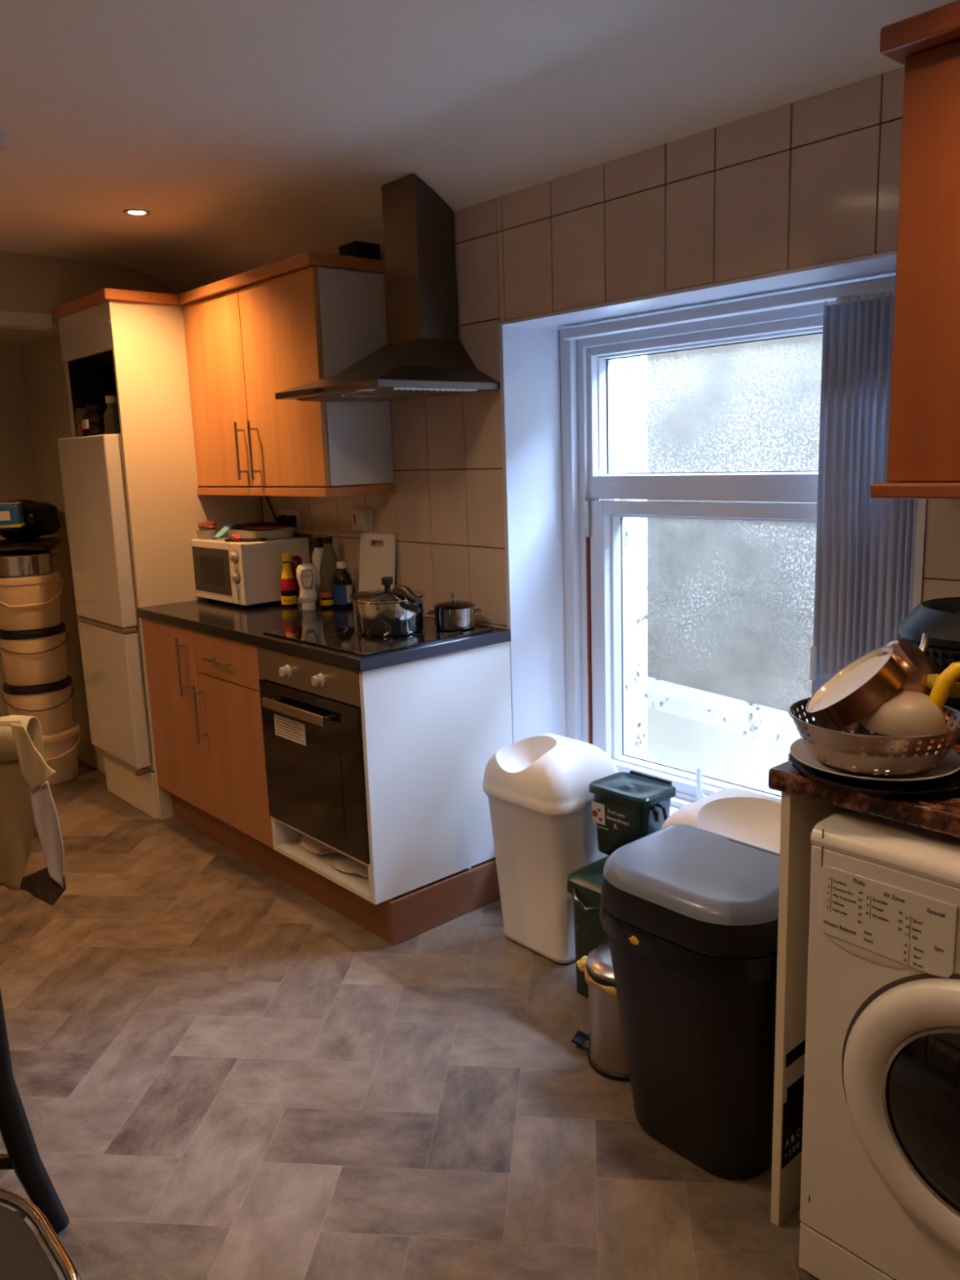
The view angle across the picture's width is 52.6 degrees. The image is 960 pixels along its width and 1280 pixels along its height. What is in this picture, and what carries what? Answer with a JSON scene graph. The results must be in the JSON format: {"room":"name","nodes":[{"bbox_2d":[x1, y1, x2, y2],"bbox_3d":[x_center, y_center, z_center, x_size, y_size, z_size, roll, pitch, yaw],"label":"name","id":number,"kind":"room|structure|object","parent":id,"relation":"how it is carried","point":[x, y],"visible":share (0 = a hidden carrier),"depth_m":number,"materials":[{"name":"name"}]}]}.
{"room":"kitchen","nodes":[
{"label":"kitchen","id":0,"kind":"room"},
{"bbox_2d":[0,251,178,773],"bbox_3d":[-2.869,-0.423,3.913,4.060,2.500,0.860,-11,14,-40],"label":"wall","id":1,"kind":"structure","parent":0,"point":[34,410],"depth_m":4.67,"materials":[{"name":"beige paint"}]},
{"bbox_2d":[0,311,52,330],"bbox_3d":[-2.277,-1.276,3.793,1.142,0.056,0.106,-11,14,-40],"label":"trim","id":2,"kind":"structure","parent":1,"relation":"attached to","point":[8,319],"depth_m":4.06,"materials":[{"name":"white laminate"}]},
{"bbox_2d":[0,757,819,1279],"bbox_3d":[-1.003,1.207,1.862,3.701,0.060,6.650,-11,14,-40],"label":"floor","id":3,"kind":"structure","parent":0,"point":[220,1072],"depth_m":2.29,"materials":[{"name":"plastic"}]},
{"bbox_2d":[0,987,69,1234],"bbox_3d":[-1.088,0.735,1.626,0.536,0.949,0.440,-2,11,0],"label":"folding chair","id":4,"kind":"object","parent":3,"relation":"on","point":[23,1156],"visible":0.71,"depth_m":1.85,"materials":[{"name":"black plastic"}]},
{"bbox_2d":[0,715,66,905],"bbox_3d":[-0.988,0.335,1.898,0.376,0.381,0.080,-2,11,2],"label":"towel","id":5,"kind":"object","parent":4,"relation":"on","point":[28,809],"visible":1,"depth_m":1.87,"materials":[{"name":"beige fabric"}]},
{"bbox_2d":[0,1187,81,1279],"bbox_3d":[-0.732,1.055,1.195,0.471,0.447,0.521,-11,14,-40],"label":"chair","id":6,"kind":"object","parent":3,"relation":"on","point":[22,1256],"visible":1,"depth_m":1.29,"materials":[{"name":"metal"}]},
{"bbox_2d":[42,721,80,785],"bbox_3d":[-2.096,0.547,4.695,0.325,0.246,0.325,-11,14,-40],"label":"plastic bucket","id":7,"kind":"object","parent":3,"relation":"on","point":[60,748],"visible":0.38,"depth_m":4.62,"materials":[{"name":"beige plastic"}]},
{"bbox_2d":[0,675,75,734],"bbox_3d":[-2.103,0.308,4.645,0.316,0.235,0.313,-11,14,-40],"label":"plastic bucket","id":8,"kind":"object","parent":7,"relation":"on","point":[51,704],"visible":0.73,"depth_m":4.54,"materials":[{"name":"beige plastic"}]},
{"bbox_2d":[0,622,68,686],"bbox_3d":[-2.112,0.064,4.598,0.316,0.257,0.313,-11,14,-40],"label":"plastic bucket","id":9,"kind":"object","parent":8,"relation":"on","point":[33,657],"visible":0.82,"depth_m":4.49,"materials":[{"name":"beige plastic"}]},
{"bbox_2d":[0,570,63,631],"bbox_3d":[-2.118,-0.186,4.552,0.315,0.245,0.315,-11,14,-40],"label":"plastic bucket","id":10,"kind":"object","parent":9,"relation":"on","point":[30,602],"visible":0.84,"depth_m":4.44,"materials":[{"name":"white plastic"}]},
{"bbox_2d":[0,551,62,577],"bbox_3d":[-2.127,-0.354,4.524,0.297,0.093,0.266,1,11,14],"label":"cooking pot","id":11,"kind":"object","parent":10,"relation":"on","point":[16,566],"visible":0.83,"depth_m":4.42,"materials":[{"name":"metal"}]},
{"bbox_2d":[0,537,63,555],"bbox_3d":[-2.122,-0.432,4.516,0.356,0.060,0.356,-11,14,-40],"label":"lid","id":12,"kind":"object","parent":11,"relation":"on","point":[39,544],"visible":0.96,"depth_m":4.42,"materials":[{"name":"black metal"}]},
{"bbox_2d":[0,499,61,541],"bbox_3d":[-2.124,-0.560,4.552,0.244,0.196,0.252,-1,11,7],"label":"bag","id":13,"kind":"object","parent":12,"relation":"on","point":[40,518],"visible":0.76,"depth_m":4.50,"materials":[{"name":"black plastic"}]},
{"bbox_2d":[0,502,25,528],"bbox_3d":[-2.130,-0.555,4.327,0.166,0.106,0.176,-6,11,-20],"label":"packet","id":14,"kind":"object","parent":13,"relation":"on","point":[11,513],"visible":1,"depth_m":4.26,"materials":[{"name":"plastic"}]},
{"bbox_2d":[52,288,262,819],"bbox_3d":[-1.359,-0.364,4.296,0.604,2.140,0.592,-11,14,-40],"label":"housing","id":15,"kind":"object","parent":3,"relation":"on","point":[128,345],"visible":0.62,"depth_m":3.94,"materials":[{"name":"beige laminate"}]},
{"bbox_2d":[57,433,154,776],"bbox_3d":[-1.388,-0.196,4.303,0.630,1.395,0.529,-11,14,-40],"label":"freezer","id":16,"kind":"object","parent":15,"relation":"in","point":[92,467],"visible":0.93,"depth_m":4.03,"materials":[{"name":"metal"}]},
{"bbox_2d":[76,422,84,435],"bbox_3d":[-1.697,-0.895,4.131,0.020,0.054,0.060,-11,14,-40],"label":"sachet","id":17,"kind":"object","parent":16,"relation":"on","point":[80,432],"visible":0.97,"depth_m":4.12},
{"bbox_2d":[75,408,88,436],"bbox_3d":[-1.696,-0.938,4.195,0.090,0.120,0.090,-11,14,-40],"label":"glass jar","id":18,"kind":"object","parent":16,"relation":"on","point":[79,414],"visible":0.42,"depth_m":4.15,"materials":[{"name":"glass"}]},
{"bbox_2d":[81,404,106,435],"bbox_3d":[-1.624,-0.932,4.128,0.125,0.130,0.124,-11,14,-40],"label":"storage jar","id":19,"kind":"object","parent":16,"relation":"on","point":[93,418],"visible":0.72,"depth_m":4.08,"materials":[{"name":"brown glass"}]},
{"bbox_2d":[102,395,120,434],"bbox_3d":[-1.500,-0.917,3.966,0.072,0.153,0.072,-11,14,-40],"label":"glass bottle","id":20,"kind":"object","parent":16,"relation":"on","point":[111,416],"visible":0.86,"depth_m":3.94,"materials":[{"name":"glass"}]},
{"bbox_2d":[141,617,209,813],"bbox_3d":[-1.007,0.248,4.009,0.614,0.721,0.475,-11,14,-40],"label":"base cabinet","id":21,"kind":"object","parent":3,"relation":"on","point":[170,653],"visible":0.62,"depth_m":3.82,"materials":[{"name":"orange laminate"}]},
{"bbox_2d":[191,631,273,848],"bbox_3d":[-0.689,0.304,3.656,0.614,0.721,0.479,-11,14,-40],"label":"base cabinet","id":22,"kind":"object","parent":3,"relation":"on","point":[228,686],"visible":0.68,"depth_m":3.47,"materials":[{"name":"orange laminate"}]},
{"bbox_2d":[171,793,393,942],"bbox_3d":[-0.786,0.769,3.561,0.018,0.146,1.552,-11,14,-40],"label":"plinth","id":23,"kind":"object","parent":3,"relation":"on","point":[374,917],"visible":0.76,"depth_m":3.42,"materials":[{"name":"brown wood"}]},
{"bbox_2d":[260,641,512,904],"bbox_3d":[-0.310,0.365,3.271,0.584,0.721,0.606,-11,14,-40],"label":"housing","id":24,"kind":"object","parent":3,"relation":"on","point":[432,727],"visible":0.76,"depth_m":3.02,"materials":[{"name":"white laminate"}]},
{"bbox_2d":[257,646,369,864],"bbox_3d":[-0.355,0.311,3.233,0.566,0.592,0.584,-11,14,-40],"label":"oven","id":25,"kind":"object","parent":24,"relation":"in","point":[311,715],"visible":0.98,"depth_m":3.04,"materials":[{"name":"black glass"}]},
{"bbox_2d":[275,717,304,742],"bbox_3d":[-0.616,0.290,3.142,0.001,0.052,0.170,-11,14,-40],"label":"print","id":26,"kind":"object","parent":25,"relation":"attached to","point":[291,730],"depth_m":3.14,"materials":[{"name":"grey paper"}]},
{"bbox_2d":[299,834,339,854],"bbox_3d":[-0.544,0.691,3.293,0.111,0.048,0.198,-11,14,-40],"label":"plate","id":27,"kind":"object","parent":24,"relation":"in","point":[313,846],"visible":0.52,"depth_m":3.25,"materials":[{"name":"white ceramic"}]},
{"bbox_2d":[137,598,511,671],"bbox_3d":[-0.642,-0.063,3.544,0.599,0.038,1.572,-11,14,-40],"label":"countertop","id":28,"kind":"structure","parent":24,"relation":"on","point":[242,624],"depth_m":3.38,"materials":[{"name":"black stone"}]},
{"bbox_2d":[191,523,310,608],"bbox_3d":[-0.950,-0.319,3.989,0.327,0.317,0.428,-11,14,-40],"label":"microwave oven","id":29,"kind":"object","parent":28,"relation":"on","point":[245,573],"depth_m":3.84,"materials":[{"name":"white metal"}]},
{"bbox_2d":[195,528,217,539],"bbox_3d":[-1.129,-0.438,4.023,0.088,0.038,0.088,-11,14,-40],"label":"tub","id":30,"kind":"object","parent":29,"relation":"on","point":[202,534],"visible":0.93,"depth_m":3.99,"materials":[{"name":"white plastic"}]},
{"bbox_2d":[197,520,217,528],"bbox_3d":[-1.127,-0.473,4.007,0.094,0.033,0.094,-2,11,2],"label":"snack packet","id":31,"kind":"object","parent":30,"relation":"on","point":[210,524],"visible":1,"depth_m":3.98,"materials":[{"name":"red plastic"}]},
{"bbox_2d":[224,537,266,542],"bbox_3d":[-0.924,-0.395,3.832,0.160,0.010,0.044,1,11,13],"label":"remote control","id":32,"kind":"object","parent":29,"relation":"on","point":[230,540],"visible":1,"depth_m":3.81,"materials":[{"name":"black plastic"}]},
{"bbox_2d":[231,533,241,541],"bbox_3d":[-0.957,-0.403,3.822,0.032,0.027,0.050,-11,14,-40],"label":"wrapper","id":33,"kind":"object","parent":32,"relation":"on","point":[235,537],"visible":1,"depth_m":3.81,"materials":[{"name":"red plastic"}]},
{"bbox_2d":[226,526,296,539],"bbox_3d":[-0.901,-0.440,3.988,0.196,0.039,0.312,-11,14,-40],"label":"dish","id":34,"kind":"object","parent":29,"relation":"on","point":[288,532],"visible":0.72,"depth_m":3.89,"materials":[{"name":"ceramic"}]},
{"bbox_2d":[231,522,284,528],"bbox_3d":[-0.924,-0.479,4.036,0.220,0.016,0.220,-11,14,-40],"label":"lid","id":35,"kind":"object","parent":34,"relation":"on","point":[241,526],"visible":0.86,"depth_m":3.97,"materials":[{"name":"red plastic"}]},
{"bbox_2d":[243,525,288,529],"bbox_3d":[-0.862,-0.453,3.913,0.160,0.006,0.090,5,13,31],"label":"magazine","id":36,"kind":"object","parent":34,"relation":"on","point":[269,527],"visible":0.91,"depth_m":3.89,"materials":[{"name":"paper"}]},
{"bbox_2d":[280,553,297,607],"bbox_3d":[-0.752,-0.234,3.801,0.061,0.208,0.063,-4,11,-11],"label":"sauce bottle","id":37,"kind":"object","parent":28,"relation":"on","point":[287,585],"visible":1,"depth_m":3.78,"materials":[{"name":"yellow plastic"}]},
{"bbox_2d":[289,555,302,604],"bbox_3d":[-0.727,-0.238,3.859,0.058,0.192,0.058,-11,14,-40],"label":"ketchup bottle","id":38,"kind":"object","parent":28,"relation":"on","point":[295,561],"visible":0.38,"depth_m":3.83,"materials":[{"name":"red plastic"}]},
{"bbox_2d":[296,563,317,610],"bbox_3d":[-0.656,-0.203,3.697,0.078,0.178,0.080,-4,11,-11],"label":"bottle","id":39,"kind":"object","parent":28,"relation":"on","point":[306,573],"visible":1,"depth_m":3.67,"materials":[{"name":"white plastic"}]},
{"bbox_2d":[311,537,324,603],"bbox_3d":[-0.639,-0.281,3.884,0.060,0.260,0.060,-11,14,-40],"label":"bottle","id":40,"kind":"object","parent":28,"relation":"on","point":[318,545],"visible":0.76,"depth_m":3.85,"materials":[{"name":"white plastic"}]},
{"bbox_2d":[320,591,333,608],"bbox_3d":[-0.591,-0.154,3.750,0.049,0.058,0.049,-11,14,-40],"label":"spice jar","id":41,"kind":"object","parent":28,"relation":"on","point":[326,599],"visible":1,"depth_m":3.73,"materials":[{"name":"orange plastic"}]},
{"bbox_2d":[319,537,337,605],"bbox_3d":[-0.590,-0.272,3.818,0.082,0.264,0.082,-11,14,-40],"label":"glass bottle","id":42,"kind":"object","parent":28,"relation":"on","point":[328,569],"visible":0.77,"depth_m":3.79,"materials":[{"name":"black glass"}]},
{"bbox_2d":[332,561,353,608],"bbox_3d":[-0.530,-0.215,3.751,0.078,0.174,0.078,-11,14,-40],"label":"vinegar bottle","id":43,"kind":"object","parent":28,"relation":"on","point":[342,582],"visible":0.99,"depth_m":3.72,"materials":[{"name":"brown glass"}]},
{"bbox_2d":[359,532,395,591],"bbox_3d":[-0.385,-0.255,3.629,0.042,0.290,0.210,-11,14,-40],"label":"chopping board","id":44,"kind":"object","parent":28,"relation":"on","point":[376,563],"visible":0.77,"depth_m":3.62,"materials":[{"name":"white plastic"}]},
{"bbox_2d":[262,617,493,655],"bbox_3d":[-0.341,-0.029,3.190,0.510,0.006,0.580,-11,14,-40],"label":"cooktop","id":45,"kind":"object","parent":28,"relation":"in","point":[337,634],"visible":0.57,"depth_m":3.08,"materials":[{"name":"black glass"}]},
{"bbox_2d":[350,576,425,636],"bbox_3d":[-0.279,-0.113,3.130,0.244,0.176,0.328,-11,14,-40],"label":"cooking pot","id":46,"kind":"object","parent":45,"relation":"on","point":[398,611],"visible":1,"depth_m":3.06,"materials":[{"name":"metal"}]},
{"bbox_2d":[426,592,481,631],"bbox_3d":[-0.083,-0.096,3.174,0.159,0.114,0.147,-11,14,-40],"label":"saucepan","id":47,"kind":"object","parent":45,"relation":"on","point":[455,615],"visible":1,"depth_m":3.13,"materials":[{"name":"metal"}]},
{"bbox_2d":[333,857,368,877],"bbox_3d":[-0.384,0.725,3.121,0.121,0.035,0.190,-11,14,-40],"label":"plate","id":48,"kind":"object","parent":24,"relation":"in","point":[349,865],"visible":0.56,"depth_m":3.10,"materials":[{"name":"white ceramic"}]},
{"bbox_2d":[387,858,500,945],"bbox_3d":[-0.078,0.829,3.143,0.523,0.138,0.017,-11,14,-40],"label":"plinth","id":49,"kind":"object","parent":3,"relation":"on","point":[413,913],"visible":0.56,"depth_m":3.10,"materials":[{"name":"brown wood"}]},
{"bbox_2d":[482,733,617,963],"bbox_3d":[0.217,0.607,2.919,0.303,0.638,0.340,-11,14,-40],"label":"bin","id":50,"kind":"object","parent":3,"relation":"on","point":[536,787],"visible":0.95,"depth_m":2.81,"materials":[{"name":"white plastic"}]},
{"bbox_2d":[566,855,608,997],"bbox_3d":[0.416,0.791,2.663,0.335,0.359,0.253,-11,14,-40],"label":"waste bin","id":51,"kind":"object","parent":3,"relation":"on","point":[584,884],"visible":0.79,"depth_m":2.60,"materials":[{"name":"green plastic"}]},
{"bbox_2d":[588,770,675,855],"bbox_3d":[0.431,0.495,2.698,0.169,0.203,0.224,-11,14,-40],"label":"caddy","id":52,"kind":"object","parent":51,"relation":"on","point":[627,807],"visible":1,"depth_m":2.65,"materials":[{"name":"green plastic"}]},
{"bbox_2d":[571,942,630,1081],"bbox_3d":[0.335,0.889,2.372,0.182,0.281,0.219,-11,14,-40],"label":"pedal bin","id":53,"kind":"object","parent":3,"relation":"on","point":[606,1054],"visible":0.49,"depth_m":2.31,"materials":[{"name":"metal"}]},
{"bbox_2d":[599,823,779,1179],"bbox_3d":[0.476,0.767,2.058,0.345,0.628,0.417,-11,14,-40],"label":"waste bin","id":54,"kind":"object","parent":3,"relation":"on","point":[689,914],"visible":0.82,"depth_m":1.94,"materials":[{"name":"black plastic"}]},
{"bbox_2d":[661,787,781,853],"bbox_3d":[0.653,0.694,2.421,0.323,0.623,0.335,-11,14,-40],"label":"bin","id":55,"kind":"object","parent":3,"relation":"on","point":[749,817],"visible":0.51,"depth_m":2.36,"materials":[{"name":"white plastic"}]},
{"bbox_2d":[770,791,844,1226],"bbox_3d":[0.798,0.645,1.997,0.662,0.870,0.020,-11,14,-40],"label":"panel","id":56,"kind":"object","parent":3,"relation":"on","point":[800,815],"visible":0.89,"depth_m":1.79,"materials":[{"name":"beige laminate"}]},
{"bbox_2d":[785,1128,800,1159],"bbox_3d":[0.596,0.961,1.853,0.054,0.040,0.001,-11,14,-40],"label":"print","id":57,"kind":"object","parent":56,"relation":"attached to","point":[793,1137],"depth_m":1.85,"materials":[{"name":"paper"}]},
{"bbox_2d":[799,808,959,1279],"bbox_3d":[0.960,0.718,1.638,0.613,0.850,0.595,-11,14,-40],"label":"washing machine","id":58,"kind":"object","parent":3,"relation":"on","point":[880,1197],"visible":1,"depth_m":1.56,"materials":[{"name":"white metal"}]},
{"bbox_2d":[768,742,959,838],"bbox_3d":[1.531,0.332,1.076,0.672,0.038,2.326,-11,14,-40],"label":"countertop","id":59,"kind":"structure","parent":58,"relation":"on","point":[940,813],"depth_m":1.56,"materials":[{"name":"brown stone"}]},
{"bbox_2d":[787,752,959,796],"bbox_3d":[0.689,0.218,1.671,0.304,0.018,0.304,-11,14,-40],"label":"tray","id":60,"kind":"object","parent":59,"relation":"on","point":[949,783],"visible":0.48,"depth_m":1.59,"materials":[{"name":"black"}]},
{"bbox_2d":[790,730,959,782],"bbox_3d":[0.679,0.205,1.676,0.276,0.022,0.276,-11,14,-40],"label":"dinner plate","id":61,"kind":"object","parent":60,"relation":"on","point":[950,764],"visible":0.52,"depth_m":1.62,"materials":[{"name":"ceramic"}]},
{"bbox_2d":[788,697,959,776],"bbox_3d":[0.677,0.167,1.669,0.284,0.085,0.284,-7,12,-23],"label":"colander","id":62,"kind":"object","parent":61,"relation":"on","point":[861,751],"visible":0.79,"depth_m":1.57,"materials":[{"name":"metal"}]},
{"bbox_2d":[805,645,906,729],"bbox_3d":[0.640,0.082,1.661,0.173,0.143,0.167,-11,14,-40],"label":"frying pan","id":63,"kind":"object","parent":62,"relation":"in","point":[857,690],"visible":1,"depth_m":1.62,"materials":[{"name":"orange metal"}]},
{"bbox_2d":[861,690,946,736],"bbox_3d":[0.702,0.116,1.609,0.130,0.056,0.130,-11,14,-40],"label":"plastic bowl","id":64,"kind":"object","parent":62,"relation":"in","point":[905,713],"visible":0.78,"depth_m":1.56,"materials":[{"name":"white plastic"}]},
{"bbox_2d":[877,632,948,698],"bbox_3d":[0.769,0.058,1.702,0.194,0.128,0.133,-11,14,-40],"label":"pan","id":65,"kind":"object","parent":62,"relation":"on","point":[917,664],"visible":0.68,"depth_m":1.64,"materials":[{"name":"orange metal"}]},
{"bbox_2d":[925,674,959,697],"bbox_3d":[0.769,0.077,1.620,0.055,0.051,0.064,-2,11,-1],"label":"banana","id":66,"kind":"object","parent":65,"relation":"in","point":[955,691],"visible":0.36,"depth_m":1.59,"materials":[{"name":"yellow food"}]},
{"bbox_2d":[928,661,959,711],"bbox_3d":[0.762,0.091,1.579,0.084,0.114,0.027,-1,11,3],"label":"banana","id":67,"kind":"object","parent":62,"relation":"in","point":[944,683],"visible":0.73,"depth_m":1.57,"materials":[{"name":"food"}]},
{"bbox_2d":[898,596,959,742],"bbox_3d":[0.976,0.054,1.875,0.316,0.244,0.316,-11,14,-40],"label":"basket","id":68,"kind":"object","parent":59,"relation":"on","point":[939,618],"visible":0.35,"depth_m":1.81,"materials":[{"name":"black plastic"}]},
{"bbox_2d":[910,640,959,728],"bbox_3d":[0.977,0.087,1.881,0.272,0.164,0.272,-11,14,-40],"label":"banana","id":69,"kind":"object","parent":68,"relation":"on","point":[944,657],"depth_m":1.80,"materials":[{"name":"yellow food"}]},
{"bbox_2d":[0,0,957,293],"bbox_3d":[-0.808,-1.096,1.123,3.720,0.274,5.840,-11,14,-40],"label":"ceiling","id":70,"kind":"structure","parent":0,"point":[251,135],"depth_m":2.37,"materials":[{"name":"white paint"}]},
{"bbox_2d":[0,130,9,151],"bbox_3d":[-1.308,-1.324,2.580,0.110,0.035,0.110,-11,14,-40],"label":"smoke detector","id":71,"kind":"object","parent":70,"relation":"attached to","point":[4,139],"visible":1,"depth_m":2.58,"materials":[{"name":"white plastic"}]},
{"bbox_2d":[123,208,150,217],"bbox_3d":[-1.208,-1.503,3.421,0.092,0.006,0.092,-11,14,-40],"label":"recessed light","id":72,"kind":"object","parent":70,"relation":"in","point":[137,212],"visible":1,"depth_m":3.41,"materials":[{"name":"white glass"}]},
{"bbox_2d":[259,66,959,867],"bbox_3d":[0.738,-0.304,2.640,0.359,2.500,5.840,-11,14,-40],"label":"wall","id":73,"kind":"structure","parent":0,"point":[815,180],"depth_m":2.63,"materials":[{"name":"tile"}]},
{"bbox_2d":[178,250,394,497],"bbox_3d":[-0.763,-0.954,3.687,0.328,0.794,0.992,-11,14,-40],"label":"upper cabinet","id":74,"kind":"object","parent":73,"relation":"attached to","point":[253,335],"visible":1,"depth_m":3.44,"materials":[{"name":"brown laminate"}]},
{"bbox_2d":[338,240,380,259],"bbox_3d":[-0.414,-1.333,3.346,0.100,0.051,0.105,-11,14,-40],"label":"box","id":75,"kind":"object","parent":74,"relation":"on","point":[357,249],"visible":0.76,"depth_m":3.31,"materials":[{"name":"black cardboard"}]},
{"bbox_2d":[275,509,301,533],"bbox_3d":[-0.773,-0.495,4.021,0.048,0.092,0.195,-11,14,-40],"label":"double socket","id":76,"kind":"object","parent":73,"relation":"attached to","point":[289,517],"visible":0.52,"depth_m":3.99,"materials":[{"name":"white plastic"}]},
{"bbox_2d":[266,496,275,520],"bbox_3d":[-0.883,-0.556,4.142,0.019,0.180,0.137,-10,13,-36],"label":"power cable","id":77,"kind":"object","parent":76,"relation":"attached to","point":[267,498],"visible":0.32,"depth_m":4.16,"materials":[{"name":"black plastic"}]},
{"bbox_2d":[351,507,373,532],"bbox_3d":[-0.455,-0.454,3.676,0.034,0.088,0.120,-11,14,-40],"label":"switch","id":78,"kind":"object","parent":73,"relation":"attached to","point":[362,517],"visible":1,"depth_m":3.64,"materials":[{"name":"white plastic"}]},
{"bbox_2d":[275,173,499,402],"bbox_3d":[-0.312,-1.093,3.022,0.471,0.653,0.565,-11,14,-40],"label":"hood","id":79,"kind":"object","parent":73,"relation":"attached to","point":[424,355],"visible":1,"depth_m":3.03,"materials":[{"name":"metal"}]},
{"bbox_2d":[498,249,927,815],"bbox_3d":[0.675,-0.171,2.765,0.412,1.540,1.337,-11,14,-40],"label":"window","id":80,"kind":"structure","parent":73,"relation":"in","point":[564,544],"depth_m":3.15,"materials":[{"name":"white plastic"}]},
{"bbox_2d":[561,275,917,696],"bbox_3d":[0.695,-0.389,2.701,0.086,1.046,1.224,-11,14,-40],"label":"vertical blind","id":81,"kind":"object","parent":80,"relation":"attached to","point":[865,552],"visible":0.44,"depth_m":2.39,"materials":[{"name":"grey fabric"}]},
{"bbox_2d":[870,0,959,499],"bbox_3d":[1.056,-0.661,1.655,0.334,0.823,0.648,-11,14,-40],"label":"upper cabinet","id":82,"kind":"object","parent":73,"relation":"attached to","point":[923,461],"visible":1,"depth_m":1.75,"materials":[{"name":"orange laminate"}]},
{"label":"outside","id":83,"kind":"structure","parent":0,"visible":0},
{"bbox_2d":[647,333,822,718],"bbox_3d":[1.137,-0.134,3.947,0.200,2.850,6.600,-11,14,-40],"label":"window glass","id":84,"kind":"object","parent":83,"point":[731,603],"depth_m":3.87,"materials":[{"name":"glass"}]},
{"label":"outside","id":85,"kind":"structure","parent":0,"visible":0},
{"bbox_2d":[647,676,814,795],"bbox_3d":[1.075,0.776,3.997,0.100,1.417,6.648,-11,14,-40],"label":"wall","id":86,"kind":"structure","parent":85,"point":[731,740],"depth_m":4.00,"materials":[{"name":"white paint"}]},
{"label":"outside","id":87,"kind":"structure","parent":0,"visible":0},
{"bbox_2d":[600,355,647,759],"bbox_3d":[0.344,-0.053,3.664,0.175,2.850,0.585,-11,14,-40],"label":"wall","id":88,"kind":"structure","parent":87,"point":[629,374],"depth_m":3.40,"materials":[{"name":"white paint"}]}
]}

